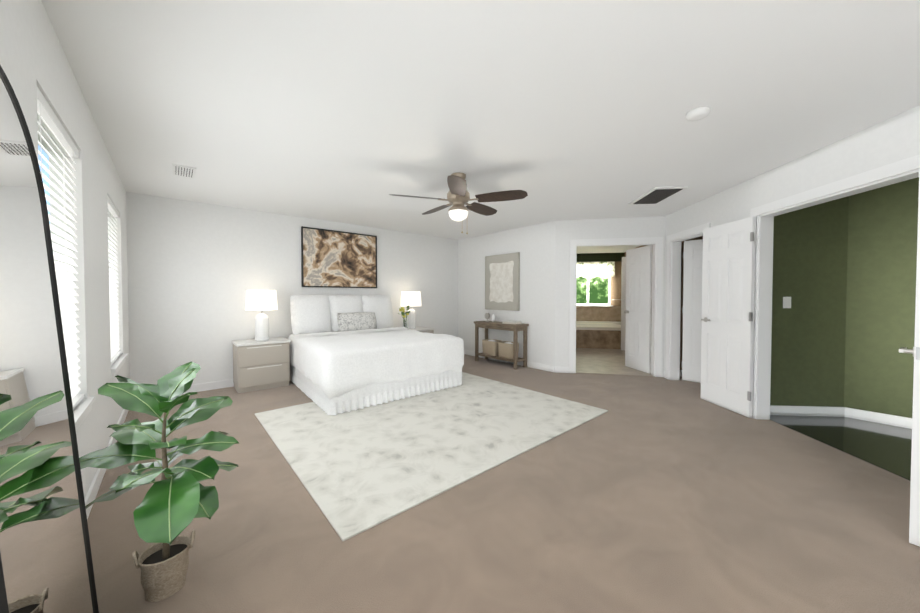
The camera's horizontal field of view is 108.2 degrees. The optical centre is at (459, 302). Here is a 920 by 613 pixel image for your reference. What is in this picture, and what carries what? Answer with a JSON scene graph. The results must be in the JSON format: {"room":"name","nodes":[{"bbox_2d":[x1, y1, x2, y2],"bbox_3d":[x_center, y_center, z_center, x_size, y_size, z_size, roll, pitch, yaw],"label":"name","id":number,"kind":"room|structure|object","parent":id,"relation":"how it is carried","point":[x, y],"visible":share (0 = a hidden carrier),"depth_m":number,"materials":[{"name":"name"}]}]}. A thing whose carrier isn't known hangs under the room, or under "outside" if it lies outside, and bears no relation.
{"room":"bedroom","nodes":[
{"label":"bedroom","id":0,"kind":"room"},
{"bbox_2d":[0,0,129,518],"bbox_3d":[-1.603,0.000,1.184,0.134,2.440,7.257,-1,2,-41],"label":"wall","id":1,"kind":"structure","parent":0,"point":[33,57],"depth_m":1.96,"materials":[{"name":"paint"}]},
{"bbox_2d":[37,119,95,430],"bbox_3d":[-1.949,-0.111,1.594,0.150,1.515,0.910,-1,2,-41],"label":"window","id":2,"kind":"structure","parent":1,"relation":"in","point":[82,411],"depth_m":1.83,"materials":[{"name":"white"}]},
{"bbox_2d":[37,87,83,408],"bbox_3d":[-1.942,-0.153,1.600,0.050,1.428,0.838,-1,2,-41],"label":"window blinds","id":3,"kind":"object","parent":2,"relation":"attached to","point":[49,121],"visible":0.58,"depth_m":1.72,"materials":[{"name":"white plastic"}]},
{"bbox_2d":[108,212,127,377],"bbox_3d":[-3.196,-0.141,3.034,0.150,1.515,0.980,-1,2,-41],"label":"window","id":4,"kind":"structure","parent":1,"relation":"in","point":[117,364],"depth_m":3.18,"materials":[{"name":"white"}]},
{"bbox_2d":[107,195,121,364],"bbox_3d":[-3.188,-0.182,3.040,0.050,1.428,0.908,-1,2,-41],"label":"window blinds","id":5,"kind":"object","parent":4,"relation":"attached to","point":[114,311],"visible":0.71,"depth_m":3.14,"materials":[{"name":"white plastic"}]},
{"bbox_2d":[126,192,457,393],"bbox_3d":[-1.939,-0.090,5.602,5.170,2.440,0.134,-1,2,-41],"label":"wall","id":6,"kind":"structure","parent":0,"point":[197,271],"depth_m":4.46,"materials":[{"name":"paint"}]},
{"bbox_2d":[301,226,376,287],"bbox_3d":[-1.945,-0.698,5.483,1.240,0.920,0.040,-1,2,-41],"label":"framed picture","id":7,"kind":"object","parent":6,"relation":"attached to","point":[334,259],"visible":0.98,"depth_m":5.43,"materials":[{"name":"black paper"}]},
{"bbox_2d":[38,0,919,253],"bbox_3d":[2.064,-1.343,4.719,10.900,0.100,14.000,-1,2,-41],"label":"ceiling","id":8,"kind":"structure","parent":0,"point":[356,112],"depth_m":1.99,"materials":[{"name":"white paint"}]},
{"bbox_2d":[172,163,195,177],"bbox_3d":[-2.647,-1.253,3.196,0.170,0.017,0.320,-1,2,-41],"label":"ceiling vent","id":9,"kind":"object","parent":8,"relation":"in","point":[183,170],"visible":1,"depth_m":3.16,"materials":[{"name":"white metal"}]},
{"bbox_2d":[390,172,527,233],"bbox_3d":[-0.026,-0.969,3.365,1.304,0.593,1.282,-1,2,-41],"label":"ceiling fan","id":10,"kind":"object","parent":8,"relation":"hanging from","point":[458,196],"visible":1,"depth_m":3.24,"materials":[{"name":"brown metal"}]},
{"bbox_2d":[629,186,688,204],"bbox_3d":[2.351,-1.265,3.990,0.360,0.026,0.660,0,1,4],"label":"ceiling vent","id":11,"kind":"object","parent":8,"relation":"in","point":[656,195],"visible":1,"depth_m":3.91,"materials":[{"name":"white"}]},
{"bbox_2d":[686,107,709,120],"bbox_3d":[1.554,-1.223,2.177,0.130,0.036,0.130,-1,2,-41],"label":"smoke detector","id":12,"kind":"object","parent":8,"relation":"attached to","point":[697,114],"visible":1,"depth_m":2.15,"materials":[{"name":"white plastic"}]},
{"bbox_2d":[87,354,919,612],"bbox_3d":[1.345,1.208,3.718,8.235,0.080,7.552,-1,2,-41],"label":"floor carpet","id":13,"kind":"object","parent":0,"point":[648,494],"depth_m":1.77,"materials":[{"name":"beige carpet"}]},
{"bbox_2d":[0,65,98,612],"bbox_3d":[-1.195,0.283,0.926,0.157,1.908,0.752,-1,2,-41],"label":"arched floor mirror","id":14,"kind":"object","parent":13,"relation":"on","point":[46,564],"visible":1,"depth_m":0.95,"materials":[{"name":"clear glass"}]},
{"bbox_2d":[79,361,238,601],"bbox_3d":[-1.239,0.744,1.369,0.567,0.940,0.872,-1,2,-41],"label":"fiddle-leaf fig plant","id":15,"kind":"object","parent":13,"relation":"on","point":[178,499],"visible":0.94,"depth_m":1.38,"materials":[{"name":"green plant"}]},
{"bbox_2d":[232,337,290,393],"bbox_3d":[-2.708,0.836,4.546,0.620,0.630,0.454,-1,2,-41],"label":"nightstand","id":16,"kind":"object","parent":13,"relation":"on","point":[260,365],"visible":0.94,"depth_m":4.37,"materials":[{"name":"beige wood"}]},
{"bbox_2d":[245,290,277,340],"bbox_3d":[-2.698,0.180,4.537,0.380,0.680,0.380,-1,2,-41],"label":"lamp","id":17,"kind":"object","parent":16,"relation":"on","point":[261,300],"visible":1,"depth_m":4.46,"materials":[{"name":"white ceramic"}]},
{"bbox_2d":[411,327,434,333],"bbox_3d":[-0.852,0.804,6.152,0.620,0.630,0.454,-1,2,-41],"label":"nightstand","id":18,"kind":"object","parent":13,"relation":"on","point":[425,329],"visible":0.19,"depth_m":6.12,"materials":[{"name":"beige wood"}]},
{"bbox_2d":[398,305,409,327],"bbox_3d":[-0.970,0.272,5.804,0.180,0.445,0.263,-1,2,-41],"label":"flowers","id":19,"kind":"object","parent":18,"relation":"on","point":[405,321],"visible":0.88,"depth_m":5.81,"materials":[{"name":"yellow plant"}]},
{"bbox_2d":[401,292,420,328],"bbox_3d":[-0.898,0.148,6.108,0.380,0.680,0.380,-1,2,-41],"label":"lamp","id":20,"kind":"object","parent":18,"relation":"on","point":[410,299],"visible":0.92,"depth_m":5.99,"materials":[{"name":"white ceramic"}]},
{"bbox_2d":[255,372,607,540],"bbox_3d":[-0.278,1.166,3.517,2.880,0.012,2.370,-1,2,-41],"label":"rug","id":21,"kind":"object","parent":13,"relation":"on","point":[357,471],"visible":0.96,"depth_m":2.83,"materials":[{"name":"white fabric"}]},
{"bbox_2d":[288,295,463,414],"bbox_3d":[-1.290,0.516,4.708,1.914,1.239,2.109,-1,2,-41],"label":"bed","id":22,"kind":"object","parent":21,"relation":"on","point":[348,353],"visible":0.98,"depth_m":4.14,"materials":[{"name":"fabric"}]},
{"bbox_2d":[474,321,528,369],"bbox_3d":[0.723,0.746,6.035,0.340,0.750,1.030,-1,2,-41],"label":"console table","id":23,"kind":"object","parent":13,"relation":"on","point":[515,328],"visible":0.92,"depth_m":5.76,"materials":[{"name":"brown wood"}]},
{"bbox_2d":[485,313,489,321],"bbox_3d":[0.514,0.283,6.268,0.070,0.164,0.120,-1,2,-41],"label":"clock","id":24,"kind":"object","parent":23,"relation":"on","point":[487,316],"visible":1,"depth_m":6.25,"materials":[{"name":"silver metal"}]},
{"bbox_2d":[482,339,501,355],"bbox_3d":[0.593,0.833,6.188,0.240,0.278,0.340,-1,2,-41],"label":"basket","id":25,"kind":"object","parent":23,"relation":"on","point":[490,347],"visible":0.88,"depth_m":6.08,"materials":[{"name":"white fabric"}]},
{"bbox_2d":[491,314,495,321],"bbox_3d":[0.621,0.294,6.175,0.090,0.145,0.090,-1,2,-41],"label":"decorative vase","id":26,"kind":"object","parent":23,"relation":"on","point":[493,318],"visible":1,"depth_m":6.15,"materials":[{"name":"white ceramic"}]},
{"bbox_2d":[498,341,518,358],"bbox_3d":[0.854,0.839,5.886,0.240,0.278,0.340,-1,2,-41],"label":"basket","id":27,"kind":"object","parent":23,"relation":"on","point":[505,349],"visible":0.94,"depth_m":5.80,"materials":[{"name":"beige wicker"}]},
{"bbox_2d":[502,320,521,323],"bbox_3d":[0.907,0.351,5.815,0.204,0.047,0.273,-1,2,-44],"label":"books","id":28,"kind":"object","parent":23,"relation":"on","point":[511,322],"visible":1,"depth_m":5.75,"materials":[{"name":"beige paper"}]},
{"bbox_2d":[458,221,555,371],"bbox_3d":[0.787,-0.105,6.301,0.134,2.440,2.405,-1,2,-41],"label":"wall","id":29,"kind":"structure","parent":0,"point":[534,246],"depth_m":5.86,"materials":[{"name":"paint"}]},
{"bbox_2d":[485,252,519,310],"bbox_3d":[0.773,-0.367,6.194,0.040,1.030,0.830,-1,2,-41],"label":"framed artwork","id":30,"kind":"object","parent":29,"relation":"attached to","point":[502,281],"visible":1,"depth_m":6.15,"materials":[{"name":"beige paper"}]},
{"bbox_2d":[555,216,665,376],"bbox_3d":[2.330,-0.083,5.262,1.599,2.440,0.156,0,1,11],"label":"wall","id":31,"kind":"structure","parent":0,"point":[572,236],"depth_m":5.22,"materials":[{"name":"paint"}]},
{"bbox_2d":[624,245,651,373],"bbox_3d":[2.970,0.113,5.532,0.367,2.020,0.527,-1,2,-41],"label":"bathroom door","id":32,"kind":"structure","parent":31,"relation":"in","point":[638,311],"depth_m":5.49,"materials":[{"name":"white wood"}]},
{"bbox_2d":[576,348,681,376],"bbox_3d":[3.083,1.101,7.432,2.250,0.024,4.580,0,1,11],"label":"floor","id":33,"kind":"structure","parent":0,"point":[599,361],"depth_m":6.14,"materials":[{"name":"beige tile"}]},
{"bbox_2d":[576,321,620,348],"bbox_3d":[3.330,0.805,8.687,2.220,0.516,1.920,0,1,11],"label":"tub surround","id":34,"kind":"object","parent":33,"relation":"on","point":[599,334],"visible":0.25,"depth_m":7.76,"materials":[{"name":"stone"}]},
{"bbox_2d":[610,236,702,319],"bbox_3d":[3.102,-0.129,7.505,2.490,2.440,4.619,0,1,11],"label":"wall","id":35,"kind":"structure","parent":0,"point":[615,292],"depth_m":9.46,"materials":[{"name":"white paint"}]},
{"bbox_2d":[576,278,610,304],"bbox_3d":[3.719,-0.504,9.680,1.220,1.200,0.050,0,1,11],"label":"window","id":36,"kind":"structure","parent":35,"relation":"in","point":[609,285],"depth_m":9.60,"materials":[{"name":"white"}]},
{"bbox_2d":[576,305,620,320],"bbox_3d":[3.518,0.315,9.634,2.230,0.445,0.090,0,1,11],"label":"trim","id":37,"kind":"structure","parent":35,"relation":"attached to","point":[598,313],"depth_m":9.55,"materials":[{"name":"stone"}]},
{"bbox_2d":[577,253,624,277],"bbox_3d":[3.512,-1.035,9.577,2.230,0.708,0.110,0,1,11],"label":"window valance","id":38,"kind":"object","parent":35,"relation":"attached to","point":[593,265],"visible":0.65,"depth_m":9.48,"materials":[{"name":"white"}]},
{"bbox_2d":[621,257,625,349],"bbox_3d":[3.909,0.038,7.441,0.560,2.100,0.040,0,1,11],"label":"door","id":39,"kind":"structure","parent":35,"relation":"in","point":[623,299],"depth_m":7.47,"materials":[{"name":"white wood"}]},
{"bbox_2d":[680,239,692,375],"bbox_3d":[3.829,-0.064,4.323,1.314,2.440,1.684,0,1,4],"label":"door frame","id":40,"kind":"structure","parent":0,"point":[681,316],"depth_m":5.08,"materials":[{"name":"white wood"}]},
{"bbox_2d":[682,239,702,382],"bbox_3d":[3.511,0.132,4.607,0.177,2.020,0.739,-1,2,-41],"label":"closet door","id":41,"kind":"structure","parent":40,"relation":"in","point":[692,306],"depth_m":4.76,"materials":[{"name":"white wood"}]},
{"bbox_2d":[663,105,919,419],"bbox_3d":[2.985,-0.029,2.582,0.156,2.440,4.940,0,1,4],"label":"wall","id":42,"kind":"structure","parent":0,"point":[883,153],"depth_m":3.26,"materials":[{"name":"paint"}]},
{"bbox_2d":[701,217,755,417],"bbox_3d":[2.915,0.151,3.655,0.440,2.020,0.521,-1,2,-41],"label":"hall door","id":43,"kind":"structure","parent":42,"relation":"in","point":[728,292],"depth_m":3.60,"materials":[{"name":"white wood"}]},
{"bbox_2d":[899,162,919,546],"bbox_3d":[2.538,0.189,1.822,0.691,2.020,0.199,-1,2,-41],"label":"hall door","id":44,"kind":"structure","parent":42,"relation":"in","point":[914,529],"depth_m":1.64,"materials":[{"name":"white wood"}]},
{"bbox_2d":[770,195,853,417],"bbox_3d":[3.484,-0.046,3.438,0.573,2.440,0.681,-1,2,-41],"label":"wall","id":45,"kind":"structure","parent":0,"point":[844,279],"depth_m":3.41,"materials":[{"name":"green paint"}]},
{"bbox_2d":[783,297,790,307],"bbox_3d":[3.367,0.004,3.426,0.075,0.118,0.010,0,1,4],"label":"light switch","id":46,"kind":"object","parent":45,"relation":"attached to","point":[786,302],"visible":1,"depth_m":3.42,"materials":[{"name":"white plastic"}]},
{"bbox_2d":[770,415,911,480],"bbox_3d":[3.783,1.230,1.126,3.218,0.023,4.438,-1,2,-41],"label":"floor","id":47,"kind":"structure","parent":0,"point":[886,447],"depth_m":2.91,"materials":[{"name":"black"}]},
{"bbox_2d":[850,177,918,428],"bbox_3d":[5.244,-0.016,1.953,0.134,2.440,4.055,-1,2,-41],"label":"wall","id":48,"kind":"structure","parent":0,"point":[883,295],"depth_m":3.21,"materials":[{"name":"green paint"}]},
{"label":"outside","id":49,"kind":"structure","parent":0,"visible":0},
{"bbox_2d":[576,276,607,303],"bbox_3d":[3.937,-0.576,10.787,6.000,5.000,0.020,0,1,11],"label":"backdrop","id":50,"kind":"structure","parent":49,"point":[598,290],"depth_m":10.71,"materials":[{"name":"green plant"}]}
]}

